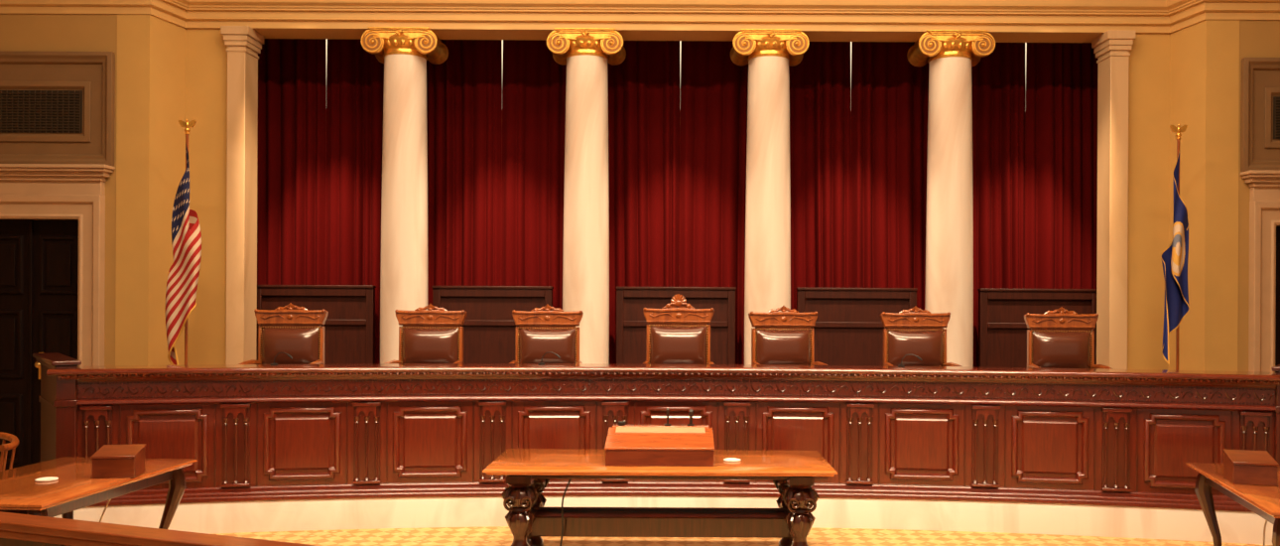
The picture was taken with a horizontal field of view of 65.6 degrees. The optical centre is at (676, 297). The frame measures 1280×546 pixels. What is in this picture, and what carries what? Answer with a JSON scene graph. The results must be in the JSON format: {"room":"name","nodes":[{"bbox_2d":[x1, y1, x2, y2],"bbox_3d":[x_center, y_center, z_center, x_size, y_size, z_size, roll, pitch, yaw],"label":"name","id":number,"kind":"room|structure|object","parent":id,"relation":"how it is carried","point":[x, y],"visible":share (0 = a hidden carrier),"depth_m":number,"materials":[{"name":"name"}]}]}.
{"room":"courtroom","nodes":[
{"label":"courtroom","id":0,"kind":"room"},
{"bbox_2d":[0,13,117,365],"bbox_3d":[-7.288,-1.437,10.027,3.410,6.600,0.245,0,0,0],"label":"wall","id":1,"kind":"structure","parent":0,"point":[18,32],"depth_m":9.90,"materials":[{"name":"paint"}]},
{"bbox_2d":[0,50,115,470],"bbox_3d":[-6.499,-0.288,9.885,1.780,4.310,0.330,0,0,0],"label":"door","id":2,"kind":"structure","parent":1,"relation":"in","point":[58,108],"depth_m":9.88,"materials":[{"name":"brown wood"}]},
{"bbox_2d":[0,0,1279,42],"bbox_3d":[0.016,-3.250,10.275,18.000,0.900,1.090,0,0,0],"label":"trim","id":3,"kind":"structure","parent":1,"relation":"attached to","point":[1006,21],"depth_m":10.36,"materials":[{"name":"beige paint"}]},
{"bbox_2d":[115,13,227,365],"bbox_3d":[-5.133,-1.426,10.825,0.920,6.600,1.850,0,0,0],"label":"wall","id":4,"kind":"structure","parent":0,"point":[167,72],"depth_m":10.11,"materials":[{"name":"yellow paint"}]},
{"bbox_2d":[220,25,263,364],"bbox_3d":[-4.601,-0.773,10.500,0.290,4.099,0.410,0,0,0],"label":"trim","id":5,"kind":"structure","parent":4,"relation":"attached to","point":[244,44],"depth_m":10.34,"materials":[{"name":"paint"}]},
{"bbox_2d":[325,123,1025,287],"bbox_3d":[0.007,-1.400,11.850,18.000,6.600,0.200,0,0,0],"label":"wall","id":6,"kind":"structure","parent":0,"point":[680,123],"depth_m":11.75,"materials":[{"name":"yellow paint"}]},
{"bbox_2d":[850,41,851,99],"bbox_3d":[1.994,-2.790,11.670,0.860,1.360,0.060,0,0,0],"label":"window","id":7,"kind":"structure","parent":6,"relation":"in","point":[850,42],"depth_m":11.66,"materials":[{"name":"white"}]},
{"bbox_2d":[210,525,1273,545],"bbox_3d":[-0.010,1.950,5.600,18.000,0.100,13.200,0,0,0],"label":"floor","id":8,"kind":"structure","parent":0,"point":[489,535],"depth_m":7.83,"materials":[{"name":"carpet"}]},
{"bbox_2d":[0,431,19,471],"bbox_3d":[-5.135,1.437,7.171,0.648,0.878,0.606,0,0,-20],"label":"chair","id":9,"kind":"object","parent":8,"relation":"on","point":[14,440],"visible":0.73,"depth_m":7.31,"materials":[{"name":"brown wood"}]},
{"bbox_2d":[0,456,197,528],"bbox_3d":[-3.958,1.520,6.300,1.000,0.760,1.560,0,0,4],"label":"side table","id":10,"kind":"object","parent":8,"relation":"on","point":[75,488],"visible":0.77,"depth_m":6.25,"materials":[{"name":"brown wood"}]},
{"bbox_2d":[34,476,58,482],"bbox_3d":[-3.936,1.134,6.200,0.124,0.012,0.124,0,0,0],"label":"coaster","id":11,"kind":"object","parent":10,"relation":"on","point":[49,478],"visible":1,"depth_m":6.20,"materials":[{"name":"white ceramic"}]},
{"bbox_2d":[99,499,110,521],"bbox_3d":[-3.893,1.552,6.999,0.279,0.669,0.609,0,0,0],"label":"cable","id":12,"kind":"object","parent":10,"relation":"hanging from","point":[108,499],"visible":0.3,"depth_m":6.74,"materials":[{"name":"beige plastic"}]},
{"bbox_2d":[90,443,145,478],"bbox_3d":[-3.585,1.050,6.377,0.258,0.184,0.213,0,0,-10],"label":"wooden box","id":13,"kind":"object","parent":10,"relation":"on","point":[110,460],"visible":1,"depth_m":6.30,"materials":[{"name":"brown wood"}]},
{"bbox_2d":[0,511,319,545],"bbox_3d":[-3.152,1.434,4.510,4.500,0.900,0.161,0,0,19],"label":"rail","id":14,"kind":"object","parent":8,"relation":"on","point":[16,529],"visible":1,"depth_m":4.23,"materials":[{"name":"brown wood"}]},
{"bbox_2d":[32,352,1279,511],"bbox_3d":[-0.006,1.210,8.278,11.438,1.380,1.322,0,0,0],"label":"bench","id":15,"kind":"object","parent":8,"relation":"on","point":[253,432],"visible":0.94,"depth_m":8.13,"materials":[{"name":"brown wood"}]},
{"bbox_2d":[269,352,292,365],"bbox_3d":[-3.280,0.504,8.226,0.202,0.109,0.059,0,0,21],"label":"microphone","id":16,"kind":"object","parent":15,"relation":"on","point":[288,354],"visible":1,"depth_m":8.23,"materials":[{"name":"black plastic"}]},
{"bbox_2d":[537,351,560,364],"bbox_3d":[-1.089,0.515,8.472,0.202,0.109,0.059,0,0,21],"label":"microphone","id":17,"kind":"object","parent":15,"relation":"on","point":[558,355],"visible":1,"depth_m":8.48,"materials":[{"name":"black plastic"}]},
{"bbox_2d":[46,363,1279,381],"bbox_3d":[-0.003,0.600,8.123,9.868,0.050,1.013,0,0,0],"label":"countertop","id":18,"kind":"structure","parent":15,"relation":"on","point":[344,367],"depth_m":8.11,"materials":[{"name":"brown wood"}]},
{"bbox_2d":[897,354,922,366],"bbox_3d":[1.978,0.530,8.414,0.202,0.109,0.059,0,0,21],"label":"microphone","id":19,"kind":"object","parent":15,"relation":"on","point":[919,357],"visible":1,"depth_m":8.41,"materials":[{"name":"black plastic"}]},
{"bbox_2d":[482,448,837,545],"bbox_3d":[-0.115,1.531,7.130,2.390,0.743,0.930,0,0,0],"label":"table","id":20,"kind":"object","parent":8,"relation":"on","point":[529,471],"visible":1,"depth_m":6.96,"materials":[{"name":"brown wood"}]},
{"bbox_2d":[604,424,714,466],"bbox_3d":[-0.118,1.048,7.074,0.757,0.222,0.511,0,0,0],"label":"lectern","id":21,"kind":"object","parent":20,"relation":"on","point":[627,445],"visible":1,"depth_m":6.87,"materials":[{"name":"brown wood"}]},
{"bbox_2d":[618,420,625,425],"bbox_3d":[-0.405,0.921,7.289,0.050,0.028,0.042,0,0,0],"label":"clock","id":22,"kind":"object","parent":21,"relation":"on","point":[620,423],"visible":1,"depth_m":7.27,"materials":[{"name":"black plastic"}]},
{"bbox_2d":[664,407,671,425],"bbox_3d":[-0.064,0.872,7.277,0.052,0.131,0.079,0,0,0],"label":"microphone","id":23,"kind":"object","parent":21,"relation":"on","point":[668,409],"visible":1,"depth_m":7.27,"materials":[{"name":"black plastic"}]},
{"bbox_2d":[687,408,694,425],"bbox_3d":[0.106,0.876,7.275,0.052,0.125,0.082,0,0,0],"label":"microphone","id":24,"kind":"object","parent":21,"relation":"on","point":[691,412],"visible":1,"depth_m":7.26,"materials":[{"name":"black plastic"}]},
{"bbox_2d":[526,506,792,537],"bbox_3d":[-0.115,1.609,7.130,1.920,0.140,0.600,0,0,0],"label":"shelf","id":25,"kind":"object","parent":20,"relation":"attached to","point":[547,521],"depth_m":6.96,"materials":[{"name":"brown wood"}]},
{"bbox_2d":[723,457,741,462],"bbox_3d":[0.394,1.156,7.070,0.124,0.012,0.124,0,0,0],"label":"coaster","id":26,"kind":"object","parent":20,"relation":"on","point":[730,459],"visible":1,"depth_m":7.05,"materials":[{"name":"white ceramic"}]},
{"bbox_2d":[54,495,1273,544],"bbox_3d":[-0.009,1.775,8.244,10.084,0.250,1.172,0,0,0],"label":"trim","id":27,"kind":"structure","parent":8,"relation":"on","point":[1245,527],"depth_m":8.07,"materials":[{"name":"white stone"}]},
{"bbox_2d":[1185,462,1279,545],"bbox_3d":[3.948,1.560,6.179,1.000,0.760,1.700,0,0,13],"label":"side table","id":28,"kind":"object","parent":8,"relation":"on","point":[1263,500],"visible":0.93,"depth_m":6.32,"materials":[{"name":"brown wood"}]},
{"bbox_2d":[1222,449,1279,486],"bbox_3d":[3.674,1.086,6.357,0.258,0.184,0.253,0,0,16],"label":"wooden box","id":29,"kind":"object","parent":28,"relation":"on","point":[1240,466],"visible":1,"depth_m":6.27,"materials":[{"name":"brown wood"}]},
{"bbox_2d":[1263,518,1267,545],"bbox_3d":[4.036,1.591,6.858,0.074,0.665,0.749,0,0,20],"label":"cable","id":30,"kind":"object","parent":28,"relation":"hanging from","point":[1265,519],"visible":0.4,"depth_m":6.61,"materials":[{"name":"beige plastic"}]},
{"bbox_2d":[1127,19,1239,371],"bbox_3d":[5.147,-1.374,10.825,0.920,6.600,1.850,0,0,0],"label":"wall","id":31,"kind":"structure","parent":0,"point":[1189,75],"depth_m":10.12,"materials":[{"name":"yellow paint"}]},
{"bbox_2d":[1091,29,1136,369],"bbox_3d":[4.609,-0.726,10.500,0.290,4.099,0.410,0,0,0],"label":"pilaster","id":32,"kind":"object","parent":31,"relation":"attached to","point":[1111,48],"depth_m":10.34,"materials":[{"name":"paint"}]},
{"bbox_2d":[1237,19,1279,371],"bbox_3d":[7.302,-1.363,10.027,3.410,6.600,0.245,0,0,0],"label":"wall","id":33,"kind":"structure","parent":0,"point":[1257,38],"depth_m":9.90,"materials":[{"name":"paint"}]},
{"bbox_2d":[1240,57,1279,372],"bbox_3d":[6.501,-0.222,9.885,1.780,4.310,0.330,0,0,0],"label":"door","id":34,"kind":"structure","parent":33,"relation":"in","point":[1260,76],"depth_m":9.85,"materials":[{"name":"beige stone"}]},
{"bbox_3d":[-0.008,1.600,9.792,11.100,0.600,3.915,0,0,0],"label":"floor","id":35,"kind":"structure","parent":0,"visible":0},
{"bbox_2d":[165,119,201,365],"bbox_3d":[-4.716,-0.219,9.545,0.381,2.990,0.330,0,0,0],"label":"flag","id":36,"kind":"object","parent":35,"relation":"on","point":[183,275],"visible":0.99,"depth_m":9.45,"materials":[{"name":"fabric"},{"name":"brass"},{"name":"wood"}]},
{"bbox_2d":[238,302,328,364],"bbox_3d":[-3.563,0.665,8.959,0.688,1.234,0.576,0,0,0],"label":"chair","id":37,"kind":"object","parent":35,"relation":"on","point":[299,332],"visible":0.56,"depth_m":9.12,"materials":[{"name":"brown leather"}]},
{"bbox_2d":[261,327,319,364],"bbox_3d":[-3.562,0.459,9.123,0.524,0.367,0.145,0,0,0],"label":"cushion","id":38,"kind":"object","parent":37,"relation":"on","point":[302,343],"depth_m":9.07,"materials":[{"name":"brown leather"}]},
{"bbox_2d":[256,38,326,284],"bbox_3d":[-4.565,-1.008,11.281,1.099,4.530,0.198,0,0,0],"label":"curtain","id":39,"kind":"object","parent":35,"relation":"on","point":[292,72],"visible":0.44,"depth_m":11.29,"materials":[{"name":"red fabric"}]},
{"bbox_2d":[256,284,376,364],"bbox_3d":[-4.023,0.570,11.020,1.330,1.420,0.100,0,0,0],"label":"wooden screen","id":40,"kind":"object","parent":35,"relation":"on","point":[349,324],"visible":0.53,"depth_m":11.01,"materials":[{"name":"brown wood"}]},
{"bbox_2d":[325,38,383,363],"bbox_3d":[-3.555,-1.003,11.279,0.919,4.530,0.193,0,0,0],"label":"curtain","id":41,"kind":"object","parent":35,"relation":"on","point":[354,75],"visible":0.41,"depth_m":11.30,"materials":[{"name":"red fabric"}]},
{"bbox_2d":[360,26,448,363],"bbox_3d":[-2.906,-0.765,10.600,0.804,4.100,0.690,0,0,0],"label":"column","id":42,"kind":"structure","parent":35,"relation":"on","point":[404,52],"depth_m":10.39,"materials":[{"name":"stone"}]},
{"bbox_2d":[384,303,467,363],"bbox_3d":[-2.303,0.672,9.050,0.688,1.234,0.576,0,0,2],"label":"chair","id":43,"kind":"object","parent":35,"relation":"on","point":[430,335],"visible":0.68,"depth_m":9.20,"materials":[{"name":"brown leather"}]},
{"bbox_2d":[402,327,458,363],"bbox_3d":[-2.295,0.465,9.214,0.524,0.367,0.145,0,0,2],"label":"cushion","id":44,"kind":"object","parent":43,"relation":"on","point":[420,344],"depth_m":9.16,"materials":[{"name":"brown leather"}]},
{"bbox_2d":[426,39,502,305],"bbox_3d":[-2.550,-0.998,11.292,1.089,4.530,0.173,0,0,0],"label":"curtain","id":45,"kind":"object","parent":35,"relation":"on","point":[464,91],"visible":0.41,"depth_m":11.30,"materials":[{"name":"red fabric"}]},
{"bbox_2d":[432,285,553,363],"bbox_3d":[-2.043,0.580,11.020,1.330,1.420,0.100,0,0,0],"label":"wooden screen","id":46,"kind":"object","parent":35,"relation":"on","point":[489,326],"visible":0.48,"depth_m":11.01,"materials":[{"name":"brown wood"}]},
{"bbox_2d":[501,39,566,309],"bbox_3d":[-1.515,-0.993,11.294,0.979,4.530,0.168,0,0,0],"label":"curtain","id":47,"kind":"object","parent":35,"relation":"on","point":[534,84],"visible":0.38,"depth_m":11.31,"materials":[{"name":"red fabric"}]},
{"bbox_2d":[509,304,583,363],"bbox_3d":[-1.198,0.677,9.085,0.688,1.234,0.576,0,0,-3],"label":"chair","id":48,"kind":"object","parent":35,"relation":"on","point":[539,331],"visible":0.59,"depth_m":9.24,"materials":[{"name":"brown leather"}]},
{"bbox_2d":[518,328,575,363],"bbox_3d":[-1.207,0.470,9.249,0.524,0.367,0.145,0,0,-3],"label":"cushion","id":49,"kind":"object","parent":48,"relation":"on","point":[534,343],"depth_m":9.20,"materials":[{"name":"brown leather"}]},
{"bbox_2d":[546,27,626,363],"bbox_3d":[-0.966,-0.755,10.600,0.804,4.100,0.690,0,0,0],"label":"column","id":50,"kind":"structure","parent":35,"relation":"on","point":[586,53],"depth_m":10.39,"materials":[{"name":"stone"}]},
{"bbox_2d":[607,40,680,363],"bbox_3d":[-0.495,-0.988,11.286,1.059,4.530,0.184,0,0,0],"label":"curtain","id":51,"kind":"object","parent":35,"relation":"on","point":[644,90],"visible":0.51,"depth_m":11.31,"materials":[{"name":"red fabric"}]},
{"bbox_2d":[616,286,736,364],"bbox_3d":[-0.013,0.590,11.020,1.330,1.420,0.100,0,0,0],"label":"wooden screen","id":52,"kind":"object","parent":35,"relation":"on","point":[631,322],"visible":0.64,"depth_m":11.01,"materials":[{"name":"brown wood"}]},
{"bbox_2d":[642,293,714,364],"bbox_3d":[0.015,0.633,9.048,0.688,1.334,0.576,0,0,0],"label":"chair","id":53,"kind":"object","parent":35,"relation":"on","point":[678,332],"visible":0.7,"depth_m":9.21,"materials":[{"name":"brown leather"}]},
{"bbox_2d":[649,325,706,364],"bbox_3d":[0.016,0.462,9.213,0.524,0.397,0.145,0,0,0],"label":"cushion","id":54,"kind":"object","parent":53,"relation":"on","point":[669,344],"depth_m":9.16,"materials":[{"name":"brown leather"}]},
{"bbox_2d":[679,40,748,364],"bbox_3d":[0.535,-0.982,11.296,0.999,4.530,0.162,0,0,0],"label":"curtain","id":55,"kind":"object","parent":35,"relation":"on","point":[713,89],"visible":0.52,"depth_m":11.31,"materials":[{"name":"red fabric"}]},
{"bbox_2d":[730,28,809,364],"bbox_3d":[0.974,-0.745,10.600,0.804,4.100,0.690,0,0,0],"label":"column","id":56,"kind":"structure","parent":35,"relation":"on","point":[768,54],"depth_m":10.39,"materials":[{"name":"stone"}]},
{"bbox_2d":[748,305,827,365],"bbox_3d":[1.030,0.689,9.101,0.688,1.234,0.576,0,0,-9],"label":"chair","id":57,"kind":"object","parent":35,"relation":"on","point":[777,337],"visible":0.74,"depth_m":9.24,"materials":[{"name":"brown leather"}]},
{"bbox_2d":[756,329,810,365],"bbox_3d":[1.005,0.482,9.264,0.524,0.367,0.145,0,0,-9],"label":"cushion","id":58,"kind":"object","parent":57,"relation":"on","point":[773,346],"depth_m":9.21,"materials":[{"name":"brown leather"}]},
{"bbox_2d":[788,41,850,309],"bbox_3d":[1.510,-0.977,11.274,0.949,4.530,0.203,0,0,0],"label":"curtain","id":59,"kind":"object","parent":35,"relation":"on","point":[820,84],"visible":0.46,"depth_m":11.31,"materials":[{"name":"red fabric"}]},
{"bbox_2d":[796,287,917,365],"bbox_3d":[1.997,0.600,11.020,1.330,1.420,0.100,0,0,0],"label":"wooden screen","id":60,"kind":"object","parent":35,"relation":"on","point":[848,327],"visible":0.48,"depth_m":11.01,"materials":[{"name":"brown wood"}]},
{"bbox_2d":[850,41,929,312],"bbox_3d":[2.545,-0.972,11.288,1.119,4.530,0.181,0,0,0],"label":"curtain","id":61,"kind":"object","parent":35,"relation":"on","point":[889,101],"visible":0.4,"depth_m":11.30,"materials":[{"name":"red fabric"}]},
{"bbox_2d":[880,305,961,366],"bbox_3d":[2.248,0.695,9.112,0.688,1.234,0.576,0,0,-3],"label":"chair","id":62,"kind":"object","parent":35,"relation":"on","point":[923,334],"visible":0.66,"depth_m":9.27,"materials":[{"name":"brown leather"}]},
{"bbox_2d":[888,330,943,366],"bbox_3d":[2.241,0.488,9.277,0.524,0.367,0.145,0,0,-3],"label":"cushion","id":63,"kind":"object","parent":62,"relation":"on","point":[927,344],"depth_m":9.22,"materials":[{"name":"brown leather"}]},
{"bbox_2d":[906,29,995,366],"bbox_3d":[2.914,-0.735,10.600,0.804,4.100,0.690,0,0,0],"label":"column","id":64,"kind":"structure","parent":35,"relation":"on","point":[951,55],"depth_m":10.39,"materials":[{"name":"stone"}]},
{"bbox_2d":[971,42,1025,366],"bbox_3d":[3.545,-0.967,11.277,0.879,4.530,0.206,0,0,0],"label":"curtain","id":65,"kind":"object","parent":35,"relation":"on","point":[998,80],"visible":0.39,"depth_m":11.29,"materials":[{"name":"red fabric"}]},
{"bbox_2d":[977,288,1096,367],"bbox_3d":[4.017,0.610,11.020,1.330,1.420,0.100,0,0,0],"label":"wooden screen","id":66,"kind":"object","parent":35,"relation":"on","point":[1002,326],"visible":0.49,"depth_m":11.01,"materials":[{"name":"brown wood"}]},
{"bbox_2d":[1024,42,1098,288],"bbox_3d":[4.555,-0.962,11.285,1.139,4.530,0.186,0,0,0],"label":"curtain","id":67,"kind":"object","parent":35,"relation":"on","point":[1061,143],"visible":0.35,"depth_m":11.31,"materials":[{"name":"red fabric"}]},
{"bbox_2d":[1024,306,1113,369],"bbox_3d":[3.539,0.701,8.959,0.688,1.234,0.576,0,0,2],"label":"chair","id":68,"kind":"object","parent":35,"relation":"on","point":[1054,340],"visible":0.67,"depth_m":9.12,"materials":[{"name":"brown leather"}]},
{"bbox_2d":[1031,331,1090,368],"bbox_3d":[3.547,0.494,9.124,0.524,0.367,0.145,0,0,2],"label":"cushion","id":69,"kind":"object","parent":68,"relation":"on","point":[1052,349],"depth_m":9.07,"materials":[{"name":"brown leather"}]},
{"bbox_2d":[1160,124,1189,370],"bbox_3d":[4.795,-0.173,9.544,0.376,2.995,0.332,0,0,0],"label":"flag","id":70,"kind":"object","parent":35,"relation":"on","point":[1175,257],"visible":0.99,"depth_m":9.51,"materials":[{"name":"blue fabric"},{"name":"brass"},{"name":"wood"}]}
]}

